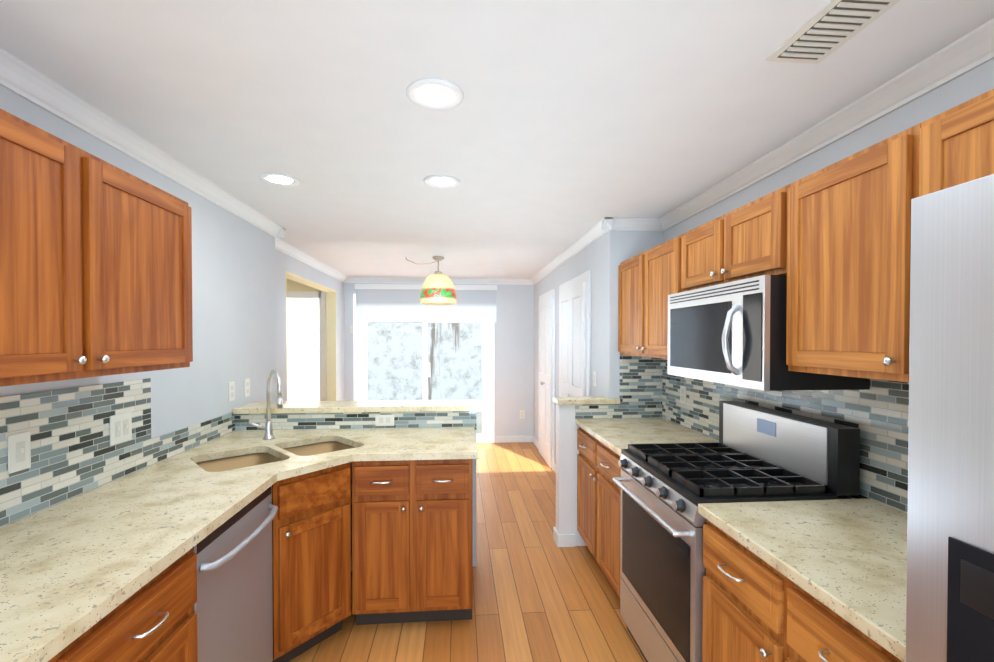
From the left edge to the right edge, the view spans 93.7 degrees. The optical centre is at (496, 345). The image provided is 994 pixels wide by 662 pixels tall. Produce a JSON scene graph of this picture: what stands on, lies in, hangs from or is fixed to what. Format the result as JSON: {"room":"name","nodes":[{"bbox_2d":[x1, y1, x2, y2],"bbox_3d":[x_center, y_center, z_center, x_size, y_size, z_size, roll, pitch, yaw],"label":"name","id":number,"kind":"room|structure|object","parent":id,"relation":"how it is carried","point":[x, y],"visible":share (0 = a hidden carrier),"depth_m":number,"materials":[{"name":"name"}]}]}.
{"room":"kitchen","nodes":[
{"label":"kitchen","id":0,"kind":"room"},
{"bbox_2d":[0,85,275,437],"bbox_3d":[-1.628,0.305,0.916,0.303,2.340,5.310,0,1,-5],"label":"wall","id":1,"kind":"structure","parent":0,"point":[233,300],"depth_m":2.64,"materials":[{"name":"paint"}]},
{"bbox_2d":[0,109,192,386],"bbox_3d":[-1.333,-0.232,1.273,0.341,0.654,1.164,0,1,-5],"label":"upper cabinet","id":2,"kind":"object","parent":1,"relation":"attached to","point":[95,266],"visible":1,"depth_m":1.30,"materials":[{"name":"brown wood"}]},
{"bbox_2d":[0,378,234,526],"bbox_3d":[-1.482,0.371,1.030,0.008,0.415,3.752,0,1,-5],"label":"wall tile","id":3,"kind":"structure","parent":1,"relation":"attached to","point":[74,453],"depth_m":1.71,"materials":[{"name":"tile"}]},
{"bbox_2d":[7,431,30,473],"bbox_3d":[-1.507,0.338,1.473,0.012,0.118,0.072,0,1,-5],"label":"light switch","id":4,"kind":"object","parent":3,"relation":"attached to","point":[19,450],"visible":1,"depth_m":1.47,"materials":[{"name":"white plastic"}]},
{"bbox_2d":[110,412,131,445],"bbox_3d":[-1.543,0.342,1.917,0.012,0.118,0.118,0,1,-5],"label":"outlet","id":5,"kind":"object","parent":3,"relation":"attached to","point":[120,428],"visible":1,"depth_m":1.91,"materials":[{"name":"white plastic"}]},
{"bbox_2d":[0,48,285,241],"bbox_3d":[-1.451,-0.827,0.945,0.063,0.076,5.370,0,1,-5],"label":"crown molding","id":6,"kind":"structure","parent":1,"relation":"attached to","point":[16,76],"depth_m":1.84,"materials":[{"name":"white wood"}]},
{"bbox_2d":[228,381,234,401],"bbox_3d":[-1.632,0.283,2.867,0.008,0.118,0.072,0,1,-5],"label":"outlet","id":7,"kind":"object","parent":1,"relation":"attached to","point":[231,391],"visible":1,"depth_m":2.86,"materials":[{"name":"white plastic"}]},
{"bbox_2d":[244,378,249,396],"bbox_3d":[-1.649,0.281,3.076,0.008,0.118,0.072,0,1,-5],"label":"outlet","id":8,"kind":"object","parent":1,"relation":"attached to","point":[246,387],"visible":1,"depth_m":3.07,"materials":[{"name":"white plastic"}]},
{"bbox_2d":[275,242,351,282],"bbox_3d":[-1.954,-0.883,5.012,0.090,0.076,2.940,0,1,-5],"label":"crown molding","id":9,"kind":"structure","parent":1,"relation":"attached to","point":[283,247],"depth_m":4.86,"materials":[{"name":"white wood"}]},
{"bbox_2d":[275,249,344,400],"bbox_3d":[-2.059,0.249,5.019,0.120,2.340,2.940,0,1,-5],"label":"wall","id":10,"kind":"structure","parent":0,"point":[284,262],"depth_m":4.53,"materials":[{"name":"paint"}]},
{"bbox_2d":[285,271,336,400],"bbox_3d":[-2.070,0.361,5.160,0.124,2.112,1.784,0,1,-5],"label":"trim","id":11,"kind":"structure","parent":10,"relation":"attached to","point":[331,350],"depth_m":6.02,"materials":[{"name":"beige paint"}]},
{"bbox_2d":[286,278,533,435],"bbox_3d":[-2.384,0.228,6.527,5.840,2.340,0.120,0,1,-5],"label":"wall","id":12,"kind":"structure","parent":0,"point":[513,360],"depth_m":6.68,"materials":[{"name":"paint"}]},
{"bbox_2d":[287,291,326,400],"bbox_3d":[-3.028,0.085,6.424,1.320,1.650,0.056,0,1,-5],"label":"window","id":13,"kind":"structure","parent":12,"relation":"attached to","point":[306,345],"depth_m":6.46,"materials":[{"name":"white glass"}]},
{"bbox_2d":[353,294,493,442],"bbox_3d":[-1.022,0.340,6.619,1.960,2.115,0.104,0,1,-5],"label":"sliding glass door","id":14,"kind":"structure","parent":12,"relation":"in","point":[361,368],"depth_m":6.64,"materials":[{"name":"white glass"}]},
{"bbox_2d":[355,284,496,355],"bbox_3d":[-0.980,-0.349,6.524,1.970,0.995,0.062,0,1,-5],"label":"roller blind","id":15,"kind":"object","parent":12,"relation":"attached to","point":[387,303],"visible":0.88,"depth_m":6.51,"materials":[{"name":"fabric"}]},
{"bbox_2d":[348,277,527,284],"bbox_3d":[-0.787,-0.904,6.553,2.490,0.076,0.060,0,1,-5],"label":"crown molding","id":16,"kind":"structure","parent":12,"relation":"attached to","point":[354,279],"depth_m":6.55,"materials":[{"name":"white wood"}]},
{"bbox_2d":[494,436,532,442],"bbox_3d":[0.247,1.351,6.692,0.570,0.090,0.014,0,1,-5],"label":"baseboard","id":17,"kind":"structure","parent":12,"relation":"attached to","point":[503,439],"depth_m":6.67,"materials":[{"name":"white wood"}]},
{"bbox_2d":[520,410,524,418],"bbox_3d":[0.362,0.996,6.699,0.072,0.118,0.008,0,1,-5],"label":"outlet","id":18,"kind":"object","parent":12,"relation":"attached to","point":[522,414],"visible":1,"depth_m":6.70,"materials":[{"name":"white plastic"}]},
{"bbox_2d":[351,430,476,570],"bbox_3d":[-0.891,0.936,3.037,1.510,1.020,0.120,0,1,-5],"label":"wall","id":19,"kind":"structure","parent":0,"point":[474,520],"depth_m":3.04,"materials":[{"name":"paint"}]},
{"bbox_2d":[235,411,476,430],"bbox_3d":[-0.883,0.490,2.968,1.504,0.125,0.008,0,1,-5],"label":"wall tile","id":20,"kind":"structure","parent":19,"relation":"attached to","point":[303,421],"depth_m":2.96,"materials":[{"name":"tile"}]},
{"bbox_2d":[375,414,393,425],"bbox_3d":[-0.716,0.479,2.972,0.118,0.072,0.008,0,1,-5],"label":"outlet","id":21,"kind":"object","parent":20,"relation":"attached to","point":[384,420],"visible":1,"depth_m":2.97,"materials":[{"name":"white plastic"}]},
{"bbox_2d":[233,399,480,413],"bbox_3d":[-0.881,0.406,3.096,1.539,0.037,0.310,0,1,-5],"label":"ledge","id":22,"kind":"object","parent":19,"relation":"on","point":[365,406],"visible":1,"depth_m":2.99,"materials":[{"name":"stone"}]},
{"bbox_2d":[289,442,645,661],"bbox_3d":[-1.088,1.505,2.387,8.100,0.100,8.720,0,1,-5],"label":"floor","id":23,"kind":"structure","parent":0,"point":[539,595],"depth_m":2.62,"materials":[{"name":"laminate"}]},
{"bbox_2d":[48,548,197,661],"bbox_3d":[-1.097,1.043,0.376,0.657,0.880,2.027,0,1,-5],"label":"base cabinet","id":24,"kind":"object","parent":23,"relation":"on","point":[154,619],"visible":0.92,"depth_m":1.19,"materials":[{"name":"brown wood"}]},
{"bbox_2d":[0,429,339,661],"bbox_3d":[-1.168,0.574,1.143,0.630,0.035,3.580,0,1,-5],"label":"countertop","id":25,"kind":"structure","parent":24,"relation":"on","point":[73,569],"depth_m":1.36,"materials":[{"name":"stone"}]},
{"bbox_2d":[249,370,282,439],"bbox_3d":[-1.282,0.338,2.613,0.204,0.396,0.175,0,1,-5],"label":"gooseneck faucet","id":26,"kind":"object","parent":25,"relation":"on","point":[267,427],"visible":1,"depth_m":2.65,"materials":[{"name":"silver metal"}]},
{"bbox_2d":[196,441,354,484],"bbox_3d":[-1.099,0.666,2.384,0.795,0.179,0.450,-1,1,-45],"label":"sink basin","id":27,"kind":"object","parent":25,"relation":"in","point":[232,463],"visible":0.06,"depth_m":2.47,"materials":[{"name":"metal"}]},
{"bbox_2d":[193,486,277,661],"bbox_3d":[-1.191,1.027,1.685,0.634,0.876,0.586,0,1,-5],"label":"built-in dishwasher","id":28,"kind":"object","parent":23,"relation":"on","point":[233,607],"visible":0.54,"depth_m":1.68,"materials":[{"name":"metal"}]},
{"bbox_2d":[272,462,350,661],"bbox_3d":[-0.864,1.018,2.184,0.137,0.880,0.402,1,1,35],"label":"base cabinet","id":29,"kind":"object","parent":23,"relation":"on","point":[311,560],"visible":0.88,"depth_m":2.14,"materials":[{"name":"brown wood"}]},
{"bbox_2d":[284,451,355,478],"bbox_3d":[-0.804,0.561,2.147,0.203,0.035,0.298,0,1,-5],"label":"countertop","id":30,"kind":"structure","parent":29,"relation":"on","point":[306,464],"depth_m":2.19,"materials":[{"name":"stone"}]},
{"bbox_2d":[352,459,472,624],"bbox_3d":[-0.448,1.012,2.633,0.604,0.880,0.661,0,1,-5],"label":"base cabinet","id":31,"kind":"object","parent":23,"relation":"on","point":[412,540],"visible":0.94,"depth_m":2.35,"materials":[{"name":"brown wood"}]},
{"bbox_2d":[324,427,475,450],"bbox_3d":[-0.811,0.552,2.753,1.367,0.035,0.430,0,1,-5],"label":"countertop","id":32,"kind":"structure","parent":31,"relation":"on","point":[345,436],"depth_m":2.79,"materials":[{"name":"stone"}]},
{"bbox_2d":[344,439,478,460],"bbox_3d":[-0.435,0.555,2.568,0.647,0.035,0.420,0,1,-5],"label":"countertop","id":33,"kind":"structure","parent":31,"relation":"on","point":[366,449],"depth_m":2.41,"materials":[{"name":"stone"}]},
{"bbox_2d":[577,427,620,597],"bbox_3d":[0.903,1.008,2.885,0.676,0.880,0.937,0,1,-5],"label":"base cabinet","id":34,"kind":"object","parent":23,"relation":"on","point":[598,505],"visible":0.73,"depth_m":2.79,"materials":[{"name":"brown wood"}]},
{"bbox_2d":[575,418,718,456],"bbox_3d":[0.915,0.551,2.880,0.640,0.034,0.941,0,1,-5],"label":"countertop","id":35,"kind":"structure","parent":34,"relation":"on","point":[616,436],"depth_m":2.85,"materials":[{"name":"stone"}]},
{"bbox_2d":[612,401,859,661],"bbox_3d":[0.938,0.877,2.031,0.670,1.165,0.760,0,1,-5],"label":"gas range","id":36,"kind":"object","parent":23,"relation":"on","point":[755,453],"visible":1,"depth_m":1.89,"materials":[{"name":"silver metal"}]},
{"bbox_2d":[702,519,901,661],"bbox_3d":[1.038,1.031,1.243,0.676,0.880,0.822,0,1,-5],"label":"base cabinet","id":37,"kind":"object","parent":23,"relation":"on","point":[756,608],"visible":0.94,"depth_m":1.30,"materials":[{"name":"brown wood"}]},
{"bbox_2d":[698,498,906,661],"bbox_3d":[1.051,0.573,1.237,0.640,0.034,0.828,0,1,-5],"label":"countertop","id":38,"kind":"structure","parent":37,"relation":"on","point":[845,559],"depth_m":1.27,"materials":[{"name":"stone"}]},
{"bbox_2d":[906,174,993,661],"bbox_3d":[1.052,0.623,0.351,0.784,1.720,0.935,0,1,-5],"label":"refrigerator","id":39,"kind":"object","parent":23,"relation":"on","point":[950,572],"visible":1,"depth_m":0.71,"materials":[{"name":"silver metal"}]},
{"bbox_2d":[0,0,993,278],"bbox_3d":[-1.088,-0.935,2.353,8.100,0.100,8.720,0,1,-5],"label":"ceiling","id":40,"kind":"structure","parent":0,"point":[560,128],"depth_m":1.65,"materials":[{"name":"paint"}]},
{"bbox_2d":[259,173,299,186],"bbox_3d":[-1.159,-0.881,2.489,0.200,0.010,0.200,0,1,-5],"label":"recessed light","id":41,"kind":"object","parent":40,"relation":"in","point":[279,179],"visible":0.98,"depth_m":2.48,"materials":[{"name":"white"}]},
{"bbox_2d":[406,256,456,304],"bbox_3d":[-0.685,-0.674,4.859,0.525,0.488,0.380,0,1,-5],"label":"pendant lamp","id":42,"kind":"object","parent":40,"relation":"hanging from","point":[438,287],"visible":1,"depth_m":4.73,"materials":[{"name":"multicoloured glass"}]},
{"bbox_2d":[406,78,463,109],"bbox_3d":[-0.215,-0.869,1.623,0.200,0.010,0.200,0,1,-5],"label":"recessed light","id":43,"kind":"object","parent":40,"relation":"in","point":[434,94],"visible":1,"depth_m":1.61,"materials":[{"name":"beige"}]},
{"bbox_2d":[423,175,459,187],"bbox_3d":[-0.299,-0.881,2.520,0.200,0.010,0.200,0,1,-5],"label":"recessed light","id":44,"kind":"object","parent":40,"relation":"in","point":[440,181],"visible":0.96,"depth_m":2.51,"materials":[{"name":"white"}]},
{"bbox_2d":[766,0,900,63],"bbox_3d":[0.920,-0.864,1.246,0.170,0.010,0.370,0,1,-5],"label":"ceiling vent","id":45,"kind":"object","parent":40,"relation":"in","point":[828,29],"visible":1,"depth_m":1.27,"materials":[{"name":"metal"}]},
{"bbox_2d":[556,404,586,545],"bbox_3d":[0.620,0.931,3.403,0.363,1.020,0.120,0,1,-5],"label":"wall","id":46,"kind":"structure","parent":0,"point":[567,450],"depth_m":3.33,"materials":[{"name":"grey paint"}]},
{"bbox_2d":[553,396,619,404],"bbox_3d":[0.647,0.402,3.393,0.456,0.037,0.170,0,1,-5],"label":"bar ledge","id":47,"kind":"object","parent":46,"relation":"on","point":[580,400],"visible":0.98,"depth_m":3.31,"materials":[{"name":"stone"}]},
{"bbox_2d":[575,355,662,418],"bbox_3d":[0.878,0.307,3.352,0.640,0.480,0.008,0,1,-5],"label":"wall tile","id":48,"kind":"structure","parent":46,"relation":"attached to","point":[640,387],"depth_m":3.36,"materials":[{"name":"tile"}]},
{"bbox_2d":[534,230,663,463],"bbox_3d":[0.923,0.248,5.109,0.518,2.340,3.490,0,1,-5],"label":"wall","id":49,"kind":"structure","parent":0,"point":[603,257],"depth_m":3.53,"materials":[{"name":"paint"}]},
{"bbox_2d":[538,297,552,467],"bbox_3d":[0.566,0.421,5.700,0.088,1.953,0.794,0,1,-5],"label":"closet door","id":50,"kind":"structure","parent":49,"relation":"in","point":[545,388],"depth_m":5.62,"materials":[{"name":"white wood"}]},
{"bbox_2d":[533,270,590,546],"bbox_3d":[0.481,0.394,5.000,0.378,2.050,3.368,0,1,-5],"label":"trim","id":51,"kind":"structure","parent":49,"relation":"attached to","point":[564,540],"depth_m":3.88,"materials":[{"name":"white wood"}]},
{"bbox_2d":[528,217,615,284],"bbox_3d":[0.642,-0.883,4.981,0.060,0.076,3.430,0,1,-5],"label":"crown molding","id":52,"kind":"structure","parent":49,"relation":"attached to","point":[607,224],"depth_m":4.07,"materials":[{"name":"white wood"}]},
{"bbox_2d":[559,282,585,396],"bbox_3d":[0.675,0.439,4.384,0.088,1.953,0.954,0,1,-5],"label":"closet door","id":53,"kind":"structure","parent":49,"relation":"in","point":[572,341],"depth_m":4.28,"materials":[{"name":"white wood"}]},
{"bbox_2d":[593,371,596,386],"bbox_3d":[0.773,0.267,3.688,0.012,0.118,0.072,0,1,-5],"label":"light switch","id":54,"kind":"object","parent":49,"relation":"attached to","point":[594,378],"visible":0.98,"depth_m":3.67,"materials":[{"name":"white plastic"}]},
{"bbox_2d":[616,218,655,230],"bbox_3d":[0.970,-0.860,3.317,0.300,0.076,0.060,0,1,-5],"label":"crown molding","id":55,"kind":"structure","parent":49,"relation":"attached to","point":[622,224],"depth_m":3.32,"materials":[{"name":"white wood"}]},
{"bbox_2d":[664,59,993,498],"bbox_3d":[1.465,0.305,0.955,0.120,2.340,4.880,0,1,-5],"label":"wall","id":56,"kind":"structure","parent":0,"point":[971,84],"depth_m":1.71,"materials":[{"name":"paint"}]},
{"bbox_2d":[618,236,677,358],"bbox_3d":[1.072,-0.254,2.887,0.340,0.654,0.942,0,1,-5],"label":"upper cabinet","id":57,"kind":"object","parent":56,"relation":"attached to","point":[646,280],"depth_m":2.81,"materials":[{"name":"brown wood"}]},
{"bbox_2d":[678,188,781,292],"bbox_3d":[1.143,-0.415,2.030,0.340,0.309,0.768,0,1,-5],"label":"upper cabinet","id":58,"kind":"object","parent":56,"relation":"attached to","point":[745,242],"depth_m":1.93,"materials":[{"name":"brown wood"}]},
{"bbox_2d":[667,275,869,390],"bbox_3d":[1.078,-0.049,2.030,0.467,0.407,0.760,0,1,-5],"label":"over-the-range microwave","id":59,"kind":"object","parent":58,"relation":"attached to","point":[733,333],"visible":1,"depth_m":1.78,"materials":[{"name":"silver metal"}]},
{"bbox_2d":[662,359,908,512],"bbox_3d":[1.310,0.325,2.060,0.008,0.480,2.637,0,1,-5],"label":"wall tile","id":60,"kind":"structure","parent":56,"relation":"attached to","point":[877,414],"depth_m":1.73,"materials":[{"name":"tile"}]},
{"bbox_2d":[680,385,685,404],"bbox_3d":[1.218,0.326,3.053,0.008,0.118,0.072,0,1,-5],"label":"outlet","id":61,"kind":"object","parent":60,"relation":"attached to","point":[682,394],"visible":1,"depth_m":3.04,"materials":[{"name":"beige plastic"}]},
{"bbox_2d":[656,18,993,230],"bbox_3d":[1.376,-0.827,0.933,0.060,0.076,4.880,0,1,-5],"label":"crown molding","id":62,"kind":"structure","parent":56,"relation":"attached to","point":[962,56],"depth_m":1.67,"materials":[{"name":"white wood"}]},
{"bbox_2d":[782,126,913,381],"bbox_3d":[1.193,-0.234,1.418,0.340,0.654,0.462,0,1,-5],"label":"upper cabinet","id":63,"kind":"object","parent":56,"relation":"attached to","point":[832,242],"depth_m":1.35,"materials":[{"name":"brown wood"}]},
{"bbox_2d":[910,89,993,240],"bbox_3d":[1.264,-0.407,0.560,0.340,0.284,1.250,0,1,-5],"label":"upper cabinet","id":64,"kind":"object","parent":56,"relation":"attached to","point":[955,146],"depth_m":1.07,"materials":[{"name":"brown wood"}]},
{"label":"outside","id":65,"kind":"structure","parent":0,"visible":0},
{"bbox_2d":[367,323,481,433],"bbox_3d":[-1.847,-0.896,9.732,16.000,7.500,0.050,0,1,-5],"label":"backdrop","id":66,"kind":"structure","parent":65,"point":[401,360],"depth_m":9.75,"materials":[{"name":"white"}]}
]}

